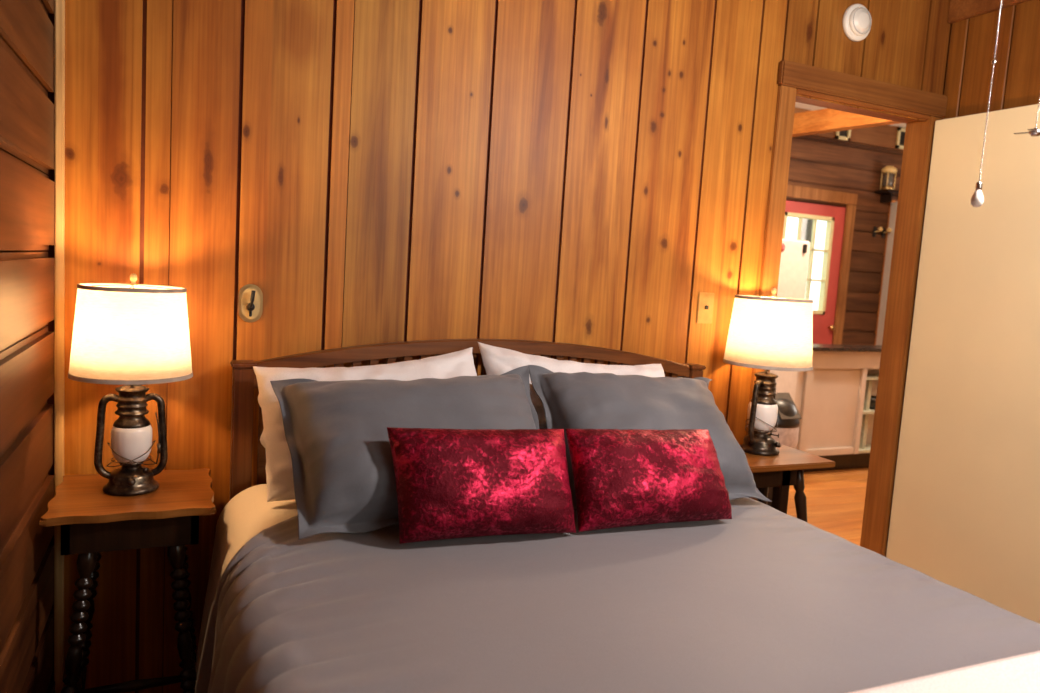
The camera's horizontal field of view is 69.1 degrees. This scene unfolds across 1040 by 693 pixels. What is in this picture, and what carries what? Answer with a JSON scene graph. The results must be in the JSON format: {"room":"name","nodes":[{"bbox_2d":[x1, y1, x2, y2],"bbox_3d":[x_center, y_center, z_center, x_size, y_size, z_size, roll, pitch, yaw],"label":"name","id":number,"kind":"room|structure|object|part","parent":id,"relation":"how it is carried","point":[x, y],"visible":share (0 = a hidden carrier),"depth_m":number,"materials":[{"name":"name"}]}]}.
{"room":"cabin bedroom","nodes":[
{"label":"cabin bedroom","id":0,"kind":"room"},
{"bbox_2d":[0,0,54,692],"bbox_3d":[-0.581,-0.056,0.395,0.142,2.658,3.600,1,6,-24],"label":"wall","id":1,"kind":"structure","parent":0,"point":[27,114],"depth_m":1.62,"materials":[{"name":"brown wood"}]},
{"bbox_2d":[54,0,64,692],"bbox_3d":[-1.193,-0.260,1.958,0.021,2.640,0.020,1,6,-24],"label":"trim","id":2,"kind":"structure","parent":1,"relation":"attached to","point":[59,5],"depth_m":1.97,"materials":[{"name":"brown wood"}]},
{"bbox_2d":[29,0,951,692],"bbox_3d":[0.245,-0.242,2.671,3.470,2.640,0.101,1,6,-24],"label":"wall","id":3,"kind":"structure","parent":0,"point":[288,43],"depth_m":2.31,"materials":[{"name":"brown wood"}]},
{"bbox_2d":[238,284,262,321],"bbox_3d":[-0.768,-0.122,2.157,0.066,0.110,0.037,1,6,-24],"label":"light switch","id":4,"kind":"object","parent":3,"relation":"attached to","point":[250,297],"visible":1,"depth_m":2.16,"materials":[{"name":"gold metal"}]},
{"bbox_3d":[-0.772,-0.124,2.167,0.050,0.094,0.004,1,6,-24],"label":"plate","id":5,"kind":"part","parent":4,"relation":"part of","materials":[{"name":"metal"}]},
{"bbox_3d":[-0.766,-0.123,2.153,0.024,0.076,0.028,1,6,-24],"label":"lever","id":6,"kind":"part","parent":4,"relation":"part of","materials":[{"name":"black plastic"}]},
{"bbox_2d":[696,292,713,323],"bbox_3d":[0.695,-0.143,2.820,0.072,0.116,0.018,1,6,-24],"label":"light switch","id":7,"kind":"object","parent":3,"relation":"attached to","point":[705,300],"visible":1,"depth_m":2.82,"materials":[{"name":"beige plastic"}]},
{"bbox_2d":[746,85,796,500],"bbox_3d":[0.927,0.048,3.002,0.077,2.082,0.120,1,6,-24],"label":"trim","id":8,"kind":"structure","parent":3,"relation":"attached to","point":[786,98],"depth_m":2.88,"materials":[{"name":"brown wood"}]},
{"bbox_2d":[842,4,871,41],"bbox_3d":[1.324,-1.266,2.944,0.141,0.141,0.042,1,6,-24],"label":"smoke detector","id":9,"kind":"object","parent":3,"relation":"attached to","point":[857,21],"visible":1,"depth_m":2.93,"materials":[{"name":"plastic"}]},
{"bbox_2d":[777,60,947,117],"bbox_3d":[1.383,-1.018,3.009,0.902,0.090,0.029,1,6,-24],"label":"trim","id":10,"kind":"structure","parent":3,"relation":"attached to","point":[796,75],"depth_m":2.97,"materials":[{"name":"brown wood"}]},
{"bbox_2d":[796,89,929,122],"bbox_3d":[1.360,-0.972,3.066,0.735,0.016,0.118,1,6,-24],"label":"trim","id":11,"kind":"structure","parent":3,"relation":"attached to","point":[808,101],"depth_m":3.05,"materials":[{"name":"brown wood"}]},
{"bbox_2d":[787,468,867,545],"bbox_3d":[2.774,1.165,3.761,9.020,0.060,6.698,1,6,-24],"label":"floor","id":12,"kind":"structure","parent":0,"point":[835,499],"depth_m":4.80,"materials":[{"name":"brown wood"}]},
{"bbox_2d":[39,468,215,692],"bbox_3d":[-0.992,0.722,1.942,0.362,0.722,0.368,1,6,-24],"label":"nightstand","id":13,"kind":"object","parent":12,"relation":"on","point":[92,521],"visible":0.97,"depth_m":1.82,"materials":[{"name":"brown wood"}]},
{"bbox_3d":[-1.045,0.744,1.774,0.042,0.704,0.129,6,6,19],"label":"leg","id":14,"kind":"part","parent":13,"relation":"part of","materials":[{"name":"black wood"}]},
{"bbox_3d":[-1.154,0.713,2.016,0.129,0.704,0.042,6,6,22],"label":"leg","id":15,"kind":"part","parent":13,"relation":"part of","materials":[{"name":"black wood"}]},
{"bbox_2d":[68,274,192,495],"bbox_3d":[-0.969,0.091,1.889,0.278,0.543,0.278,1,6,-27],"label":"table lamp","id":16,"kind":"object","parent":13,"relation":"on","point":[132,335],"visible":1,"depth_m":1.80,"materials":[{"name":"white fabric"}]},
{"bbox_3d":[-0.984,0.325,1.912,0.128,0.072,0.128,1,6,-27],"label":"tank","id":17,"kind":"part","parent":16,"relation":"part of","materials":[{"name":"brown metal"}]},
{"bbox_3d":[-0.961,-0.038,1.876,0.275,0.221,0.275,1,6,-27],"label":"lamp shade","id":18,"kind":"part","parent":16,"relation":"part of","materials":[{"name":"white fabric"}]},
{"bbox_3d":[-0.979,0.244,1.904,0.093,0.095,0.093,1,6,-27],"label":"glass globe","id":19,"kind":"part","parent":16,"relation":"part of","materials":[{"name":"white glass"}]},
{"bbox_3d":[-0.943,0.307,1.892,0.014,0.014,0.031,-2,8,-43],"label":"wick knob","id":20,"kind":"part","parent":16,"relation":"part of","materials":[{"name":"brown metal"}]},
{"bbox_3d":[-0.922,0.234,1.924,0.015,0.134,0.008,3,6,-5],"label":"lift lever","id":21,"kind":"part","parent":16,"relation":"part of","materials":[{"name":"brown metal"}]},
{"bbox_3d":[-0.831,0.748,1.871,0.129,0.704,0.042,6,6,22],"label":"leg","id":22,"kind":"part","parent":13,"relation":"part of","materials":[{"name":"black wood"}]},
{"bbox_3d":[-0.938,0.717,2.112,0.042,0.704,0.129,6,6,22],"label":"leg","id":23,"kind":"part","parent":13,"relation":"part of","materials":[{"name":"black wood"}]},
{"bbox_2d":[229,339,705,500],"bbox_3d":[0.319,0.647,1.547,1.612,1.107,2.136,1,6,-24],"label":"headboard","id":24,"kind":"object","parent":12,"relation":"on","point":[244,380],"visible":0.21,"depth_m":2.24,"materials":[{"name":"dark stained wood"},{"name":"cotton"}]},
{"bbox_3d":[-0.808,0.553,2.172,0.067,1.030,0.067,1,6,-24],"label":"headboard post","id":25,"kind":"part","parent":24,"relation":"part of","materials":[{"name":"brown wood"}]},
{"bbox_2d":[195,484,297,680],"bbox_3d":[0.177,0.749,1.592,1.577,0.521,1.771,1,6,-24],"label":"sheet","id":26,"kind":"object","parent":24,"relation":"on","point":[248,513],"visible":0.05,"depth_m":1.92,"materials":[{"name":"beige fabric"}]},
{"bbox_2d":[253,347,476,501],"bbox_3d":[-0.379,0.200,2.099,0.678,0.378,0.264,1,6,-24],"label":"pillow","id":27,"kind":"object","parent":26,"relation":"on","point":[279,470],"visible":0.36,"depth_m":2.03,"materials":[{"name":"fabric"}]},
{"bbox_2d":[478,342,664,428],"bbox_3d":[0.214,0.202,2.364,0.665,0.395,0.263,1,6,-24],"label":"pillow","id":28,"kind":"object","parent":26,"relation":"on","point":[496,360],"visible":0.23,"depth_m":2.32,"materials":[{"name":"fabric"}]},
{"bbox_2d":[195,497,1039,692],"bbox_3d":[0.286,0.834,1.347,1.667,0.676,1.748,1,6,-24],"label":"duvet","id":29,"kind":"object","parent":26,"relation":"on","point":[761,599],"visible":0.78,"depth_m":1.39,"materials":[{"name":"grey fabric"}]},
{"bbox_2d":[270,365,538,539],"bbox_3d":[-0.242,0.236,1.893,0.717,0.338,0.381,1,6,-24],"label":"sham","id":30,"kind":"object","parent":29,"relation":"on","point":[336,434],"visible":0.7,"depth_m":1.78,"materials":[{"name":"grey fabric"}]},
{"bbox_2d":[387,427,575,543],"bbox_3d":[-0.070,0.311,1.727,0.448,0.235,0.188,1,6,-24],"label":"velvet cushion","id":31,"kind":"object","parent":29,"relation":"on","point":[451,483],"visible":1,"depth_m":1.67,"materials":[{"name":"red fabric"}]},
{"bbox_2d":[565,429,731,531],"bbox_3d":[0.334,0.327,1.903,0.461,0.224,0.195,1,6,-24],"label":"velvet cushion","id":32,"kind":"object","parent":29,"relation":"on","point":[628,477],"visible":1,"depth_m":1.84,"materials":[{"name":"red fabric"}]},
{"bbox_2d":[528,365,771,509],"bbox_3d":[0.385,0.250,2.174,0.698,0.344,0.382,1,6,-24],"label":"sham","id":33,"kind":"object","parent":29,"relation":"on","point":[579,400],"visible":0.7,"depth_m":2.10,"materials":[{"name":"grey fabric"}]},
{"bbox_2d":[850,651,1039,692],"bbox_3d":[0.533,0.765,0.836,1.680,0.447,0.608,1,6,-24],"label":"throw blanket","id":34,"kind":"object","parent":29,"relation":"on","point":[1018,673],"visible":1,"depth_m":1.18,"materials":[{"name":"white fabric"}]},
{"bbox_3d":[-0.076,0.113,2.446,1.540,0.030,0.026,1,6,-24],"label":"rail","id":35,"kind":"part","parent":24,"relation":"part of","materials":[{"name":"brown wood"}]},
{"bbox_3d":[-0.071,0.040,2.438,1.540,0.127,0.039,1,6,-24],"label":"rail","id":36,"kind":"part","parent":24,"relation":"part of","materials":[{"name":"brown wood"}]},
{"bbox_3d":[0.601,0.577,2.805,0.067,1.030,0.067,1,6,-24],"label":"headboard post","id":37,"kind":"part","parent":24,"relation":"part of","materials":[{"name":"brown wood"}]},
{"bbox_2d":[757,393,801,505],"bbox_3d":[1.548,0.622,4.655,0.301,0.690,0.301,1,6,-24],"label":"trash can","id":38,"kind":"object","parent":12,"relation":"on","point":[788,416],"visible":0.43,"depth_m":4.51,"materials":[{"name":"black plastic"}]},
{"bbox_3d":[1.563,0.386,4.631,0.301,0.170,0.301,1,6,-24],"label":"lid","id":39,"kind":"part","parent":38,"relation":"part of","materials":[{"name":"black plastic"}]},
{"bbox_2d":[744,444,834,521],"bbox_3d":[0.875,0.752,2.800,0.416,0.722,0.297,1,6,-24],"label":"nightstand","id":40,"kind":"object","parent":12,"relation":"on","point":[783,470],"visible":0.15,"depth_m":2.67,"materials":[{"name":"brown wood"}]},
{"bbox_3d":[0.941,0.750,2.950,0.044,0.703,0.135,9,8,42],"label":"leg","id":41,"kind":"part","parent":40,"relation":"part of","materials":[{"name":"brown wood"}]},
{"bbox_2d":[723,288,812,455],"bbox_3d":[0.904,0.088,2.771,0.314,0.605,0.314,7,7,29],"label":"table lamp","id":42,"kind":"object","parent":40,"relation":"on","point":[772,332],"visible":0.99,"depth_m":2.65,"materials":[{"name":"beige fabric"}]},
{"bbox_3d":[0.888,0.348,2.797,0.145,0.080,0.145,9,8,41],"label":"tank","id":43,"kind":"part","parent":42,"relation":"part of","materials":[{"name":"brown metal"}]},
{"bbox_3d":[0.894,0.258,2.788,0.105,0.105,0.105,9,8,41],"label":"glass globe","id":44,"kind":"part","parent":42,"relation":"part of","materials":[{"name":"white glass"}]},
{"bbox_3d":[0.913,-0.055,2.756,0.311,0.246,0.311,9,8,41],"label":"lamp shade","id":45,"kind":"part","parent":42,"relation":"part of","materials":[{"name":"white fabric"}]},
{"bbox_3d":[0.909,0.773,2.706,0.042,0.698,0.040,1,6,-24],"label":"square post","id":46,"kind":"part","parent":40,"relation":"part of","materials":[{"name":"brown wood"}]},
{"bbox_3d":[1.040,0.775,2.759,0.161,0.704,0.044,3,6,-1],"label":"leg","id":47,"kind":"part","parent":40,"relation":"part of","materials":[{"name":"brown wood"}]},
{"bbox_2d":[770,239,809,402],"bbox_3d":[1.519,0.046,5.388,0.670,1.625,0.713,1,6,-24],"label":"refrigerator","id":48,"kind":"object","parent":12,"relation":"on","point":[793,270],"visible":0.07,"depth_m":5.15,"materials":[{"name":"white metal"}]},
{"bbox_3d":[1.613,0.308,5.169,0.670,0.980,0.073,1,6,-24],"label":"door","id":49,"kind":"part","parent":48,"relation":"part of","materials":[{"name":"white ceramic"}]},
{"bbox_3d":[1.661,-0.462,5.092,0.670,0.540,0.073,1,6,-24],"label":"freezer door","id":50,"kind":"part","parent":48,"relation":"part of","materials":[{"name":"white metal"}]},
{"bbox_2d":[803,244,806,252],"bbox_3d":[1.941,-0.666,5.143,0.028,0.060,0.014,1,6,-24],"label":"clip","id":51,"kind":"object","parent":48,"relation":"attached to","point":[804,245],"visible":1,"depth_m":5.14,"materials":[{"name":"black plastic"}]},
{"bbox_2d":[794,344,881,471],"bbox_3d":[2.612,0.465,5.679,1.565,0.930,0.270,1,6,-24],"label":"base cabinet","id":52,"kind":"object","parent":12,"relation":"on","point":[832,399],"visible":0.47,"depth_m":5.47,"materials":[{"name":"beige paint"}]},
{"bbox_2d":[812,344,881,351],"bbox_3d":[2.649,0.014,5.638,1.545,0.022,0.270,1,6,-24],"label":"countertop","id":53,"kind":"structure","parent":52,"relation":"on","point":[816,347],"depth_m":5.42,"materials":[{"name":"grey"}]},
{"bbox_2d":[858,444,870,453],"bbox_3d":[2.828,0.779,5.834,0.794,0.022,0.173,1,6,-24],"label":"shelf","id":54,"kind":"object","parent":52,"relation":"attached to","point":[862,449],"depth_m":5.66,"materials":[{"name":"green paint"}]},
{"bbox_3d":[2.586,0.505,5.650,0.035,0.528,0.030,1,6,-24],"label":"shelf post","id":55,"kind":"part","parent":52,"relation":"part of","materials":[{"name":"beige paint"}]},
{"bbox_2d":[863,409,874,413],"bbox_3d":[2.846,0.486,5.804,0.794,0.022,0.173,1,6,-24],"label":"shelf","id":56,"kind":"object","parent":52,"relation":"attached to","point":[865,411],"depth_m":5.61,"materials":[{"name":"green paint"}]},
{"bbox_2d":[866,374,878,379],"bbox_3d":[2.862,0.233,5.779,0.794,0.022,0.173,1,6,-24],"label":"shelf","id":57,"kind":"object","parent":52,"relation":"attached to","point":[868,376],"depth_m":5.59,"materials":[{"name":"green paint"}]},
{"bbox_2d":[870,395,875,409],"bbox_3d":[2.674,0.426,5.718,0.170,0.090,0.170,1,6,-24],"label":"bowl","id":58,"kind":"object","parent":52,"relation":"on","point":[873,398],"visible":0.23,"depth_m":5.66,"materials":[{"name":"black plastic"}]},
{"bbox_2d":[786,135,902,344],"bbox_3d":[1.565,-0.787,6.523,9.020,3.120,0.140,1,6,-24],"label":"wall","id":59,"kind":"structure","parent":0,"point":[816,162],"depth_m":7.15,"materials":[{"name":"brown wood"}]},
{"bbox_2d":[782,199,845,343],"bbox_3d":[2.548,-0.268,6.946,0.935,2.105,0.110,1,6,-24],"label":"door","id":60,"kind":"structure","parent":59,"relation":"in","point":[823,318],"depth_m":7.03,"materials":[{"name":"red paint"}]},
{"bbox_3d":[2.925,-0.177,7.099,0.052,0.052,0.060,1,6,-24],"label":"knob","id":61,"kind":"part","parent":60,"relation":"part of","materials":[{"name":"gold metal"}]},
{"bbox_2d":[786,185,857,343],"bbox_3d":[2.547,-0.321,6.925,1.155,2.235,0.032,1,6,-24],"label":"trim","id":62,"kind":"structure","parent":59,"relation":"attached to","point":[850,199],"depth_m":7.05,"materials":[{"name":"brown wood"}]},
{"bbox_2d":[835,130,850,140],"bbox_3d":[2.928,-1.948,6.841,0.170,0.150,0.020,1,6,-24],"label":"air vent","id":63,"kind":"object","parent":59,"relation":"attached to","point":[845,135],"visible":0.48,"depth_m":6.85,"materials":[{"name":"paint"}]},
{"bbox_2d":[794,107,905,150],"bbox_3d":[3.012,-1.982,6.912,5.900,0.204,0.048,1,6,-24],"label":"trim","id":64,"kind":"structure","parent":59,"relation":"attached to","point":[884,136],"depth_m":7.01,"materials":[{"name":"brown wood"}]},
{"bbox_2d":[873,226,882,236],"bbox_3d":[3.403,-1.091,7.178,0.043,0.100,0.091,1,6,-24],"label":"coat hook","id":65,"kind":"object","parent":59,"relation":"attached to","point":[880,229],"visible":1,"depth_m":7.20,"materials":[{"name":"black metal"}]},
{"bbox_3d":[3.387,-1.096,7.214,0.040,0.100,0.011,1,6,-24],"label":"plate","id":66,"kind":"part","parent":65,"relation":"part of","materials":[{"name":"black plastic"}]},
{"bbox_2d":[875,201,897,344],"bbox_3d":[3.524,-0.260,7.000,0.045,2.220,0.800,3,6,-2],"label":"trim","id":67,"kind":"structure","parent":59,"relation":"in","point":[885,273],"depth_m":7.26,"materials":[{"name":"white wood"}]},
{"bbox_2d":[881,227,891,237],"bbox_3d":[3.508,-1.089,7.225,0.043,0.100,0.091,1,6,-24],"label":"coat hook","id":68,"kind":"object","parent":59,"relation":"attached to","point":[888,229],"visible":1,"depth_m":7.25,"materials":[{"name":"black metal"}]},
{"bbox_3d":[3.492,-1.094,7.261,0.040,0.100,0.011,1,6,-24],"label":"plate","id":69,"kind":"part","parent":68,"relation":"part of","materials":[{"name":"black plastic"}]},
{"bbox_2d":[875,189,898,202],"bbox_3d":[3.593,-1.415,7.183,0.440,0.105,0.158,1,6,-24],"label":"wall shelf","id":70,"kind":"object","parent":59,"relation":"attached to","point":[886,195],"visible":0.5,"depth_m":7.11,"materials":[{"name":"brown wood"}]},
{"bbox_2d":[880,166,896,189],"bbox_3d":[3.466,-1.584,7.106,0.140,0.230,0.140,1,6,-24],"label":"lantern","id":71,"kind":"object","parent":70,"relation":"on","point":[888,171],"visible":0.94,"depth_m":7.07,"materials":[{"name":"gold metal"}]},
{"bbox_2d":[895,127,905,148],"bbox_3d":[3.641,-1.966,7.157,0.190,0.190,0.020,1,6,-24],"label":"air vent","id":72,"kind":"object","parent":59,"relation":"attached to","point":[900,138],"visible":0.51,"depth_m":7.13,"materials":[{"name":"paint"}]},
{"bbox_2d":[795,102,905,127],"bbox_3d":[3.079,-1.974,5.483,7.150,0.070,3.099,1,6,-24],"label":"ceiling","id":73,"kind":"structure","parent":0,"point":[797,105],"depth_m":6.60,"materials":[{"name":"paint"}]},
{"bbox_2d":[942,0,1039,119],"bbox_3d":[2.498,-0.008,1.724,0.110,2.640,3.500,1,6,-24],"label":"wall","id":74,"kind":"structure","parent":0,"point":[1016,73],"depth_m":3.00,"materials":[{"name":"brown wood"}]},
{"bbox_2d":[860,116,941,556],"bbox_3d":[1.669,0.059,3.335,0.080,2.085,0.120,1,6,-24],"label":"trim","id":75,"kind":"structure","parent":74,"relation":"attached to","point":[919,135],"depth_m":3.30,"materials":[{"name":"brown wood"}]},
{"bbox_2d":[886,104,1039,623],"bbox_3d":[1.847,0.114,2.950,0.035,2.050,0.720,1,6,-26],"label":"door","id":76,"kind":"structure","parent":74,"relation":"in","point":[965,511],"depth_m":2.99,"materials":[{"name":"beige paint"}]},
{"bbox_2d":[948,0,1030,23],"bbox_3d":[2.493,-1.241,1.618,0.025,0.170,3.399,1,6,-24],"label":"trim","id":77,"kind":"structure","parent":74,"relation":"attached to","point":[959,10],"depth_m":3.06,"materials":[{"name":"brown wood"}]},
{"label":"outside","id":78,"kind":"structure","parent":0,"visible":0},
{"bbox_3d":[3.232,0.438,13.525,11.000,0.300,10.800,1,6,-24],"label":"ground","id":79,"kind":"structure","parent":78,"visible":0},
{"bbox_2d":[800,218,812,292],"bbox_3d":[4.066,-1.502,10.793,0.319,5.005,0.219,1,6,-24],"label":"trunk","id":80,"kind":"object","parent":79,"relation":"on","point":[806,230],"visible":0.03,"depth_m":10.72,"materials":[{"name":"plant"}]},
{"bbox_3d":[3.666,-0.422,4.178,7.100,3.120,0.100,1,6,-24],"label":"wall","id":81,"kind":"structure","parent":0,"visible":0},
{"bbox_2d":[792,108,900,136],"bbox_3d":[3.039,-1.729,5.372,0.108,0.170,2.882,0,7,-35],"label":"trim","id":82,"kind":"structure","parent":81,"relation":"attached to","point":[826,120],"depth_m":6.08,"materials":[{"name":"brown wood"}]},
{"bbox_3d":[1.034,-1.376,0.960,3.470,0.050,3.620,1,6,-24],"label":"ceiling","id":83,"kind":"structure","parent":0,"visible":0},
{"bbox_3d":[1.210,-1.146,1.237,1.093,0.440,1.078,1,6,-24],"label":"ceiling fan","id":84,"kind":"object","parent":83,"relation":"hanging from","visible":0},
{"bbox_2d":[971,0,1001,206],"bbox_3d":[0.911,-0.694,1.422,0.022,0.853,0.022,1,6,-24],"label":"pull chain","id":85,"kind":"object","parent":84,"relation":"hanging from","point":[977,199],"visible":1,"depth_m":1.45,"materials":[{"name":"metal"}]},
{"bbox_3d":[0.886,-0.286,1.463,0.022,0.033,0.022,1,6,-24],"label":"bulb pull","id":86,"kind":"part","parent":85,"relation":"part of","materials":[{"name":"white ceramic"}]},
{"bbox_3d":[0.912,-0.716,1.420,0.003,0.807,0.003,1,6,-24],"label":"bead chain","id":87,"kind":"part","parent":85,"relation":"part of","materials":[{"name":"metal"}]},
{"bbox_2d":[1014,93,1039,136],"bbox_3d":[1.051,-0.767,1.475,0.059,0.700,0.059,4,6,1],"label":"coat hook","id":88,"kind":"object","parent":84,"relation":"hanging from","point":[1034,132],"visible":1,"depth_m":1.50,"materials":[{"name":"metal"}]},
{"bbox_3d":[1.051,-0.775,1.474,0.003,0.685,0.003,1,6,-24],"label":"bead chain","id":89,"kind":"part","parent":88,"relation":"part of","materials":[{"name":"metal"}]}
]}

